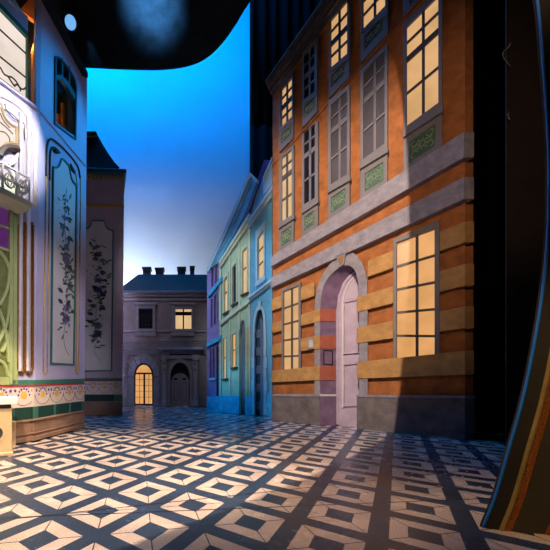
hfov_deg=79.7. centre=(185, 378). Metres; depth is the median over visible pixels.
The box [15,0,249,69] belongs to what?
ceiling
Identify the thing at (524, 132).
wall
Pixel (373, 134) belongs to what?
building
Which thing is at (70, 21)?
spotlight
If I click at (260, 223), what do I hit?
townhouse
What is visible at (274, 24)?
stage curtain
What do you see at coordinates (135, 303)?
hood
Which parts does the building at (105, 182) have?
floral panel, panel frame, skirting, dado rail, scallop trim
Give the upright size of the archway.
3.882 m
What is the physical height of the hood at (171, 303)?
0.084 m
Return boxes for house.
[122,266,206,406]
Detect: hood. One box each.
[134,302,156,304]
[158,347,202,358]
[170,302,194,304]
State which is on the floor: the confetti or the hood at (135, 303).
the confetti
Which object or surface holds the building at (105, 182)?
on the floor
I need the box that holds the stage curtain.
[250,0,353,307]
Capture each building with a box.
[0,0,87,445]
[84,131,126,415]
[265,0,474,438]
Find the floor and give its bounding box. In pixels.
[0,406,549,549]
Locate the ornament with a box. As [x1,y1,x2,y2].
[502,42,510,66]
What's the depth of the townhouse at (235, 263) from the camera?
8.98 m
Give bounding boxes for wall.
[505,0,544,445]
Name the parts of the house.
glazed door, pane, sill, apron panel, pane, cornice, cornice, cornice, door, sill, apron panel, pane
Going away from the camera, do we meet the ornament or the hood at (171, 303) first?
the ornament
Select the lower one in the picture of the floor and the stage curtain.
the floor
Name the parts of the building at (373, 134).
apron panel, apron panel, sill, pane, pane, pane, cornice, apron panel, pane, apron panel, pane, sill, apron panel, apron panel, pane, sill, pane, door, apron panel, sill, pane, apron panel, pane, pane, pane, apron panel, sill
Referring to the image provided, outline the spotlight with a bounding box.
[61,8,79,31]
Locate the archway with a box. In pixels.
[480,0,549,535]
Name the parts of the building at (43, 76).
pane, pane, pane, scroll moulding, arch moulding, arch moulding, railing, arch moulding, rib moulding, dado rail, skirting, edge post, rib moulding, recess post, skirting, dado rail, post, pane, outline moulding, crest moulding, panel frame, floral panel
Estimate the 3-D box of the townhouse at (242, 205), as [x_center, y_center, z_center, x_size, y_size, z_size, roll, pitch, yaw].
[1.318,-2.349,9.113,1.775,6.700,0.220,0,0,41]
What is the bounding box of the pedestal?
[0,396,18,456]
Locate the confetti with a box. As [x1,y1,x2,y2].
[356,441,496,489]
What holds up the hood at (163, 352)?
attached to the house
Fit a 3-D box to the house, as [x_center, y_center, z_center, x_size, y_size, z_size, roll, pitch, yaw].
[-0.738,-1.616,11.560,3.564,5.231,1.300,0,0,0]
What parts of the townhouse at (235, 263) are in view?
pane, pane, cornice, door, pane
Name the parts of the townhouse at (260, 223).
door, cornice, sill, pane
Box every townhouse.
[206,172,258,412]
[218,160,269,414]
[248,157,272,416]
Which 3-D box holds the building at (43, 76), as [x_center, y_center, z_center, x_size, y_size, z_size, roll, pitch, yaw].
[-2.746,-3.340,4.927,1.028,8.727,4.798,0,0,18]
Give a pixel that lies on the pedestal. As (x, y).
(6, 448)

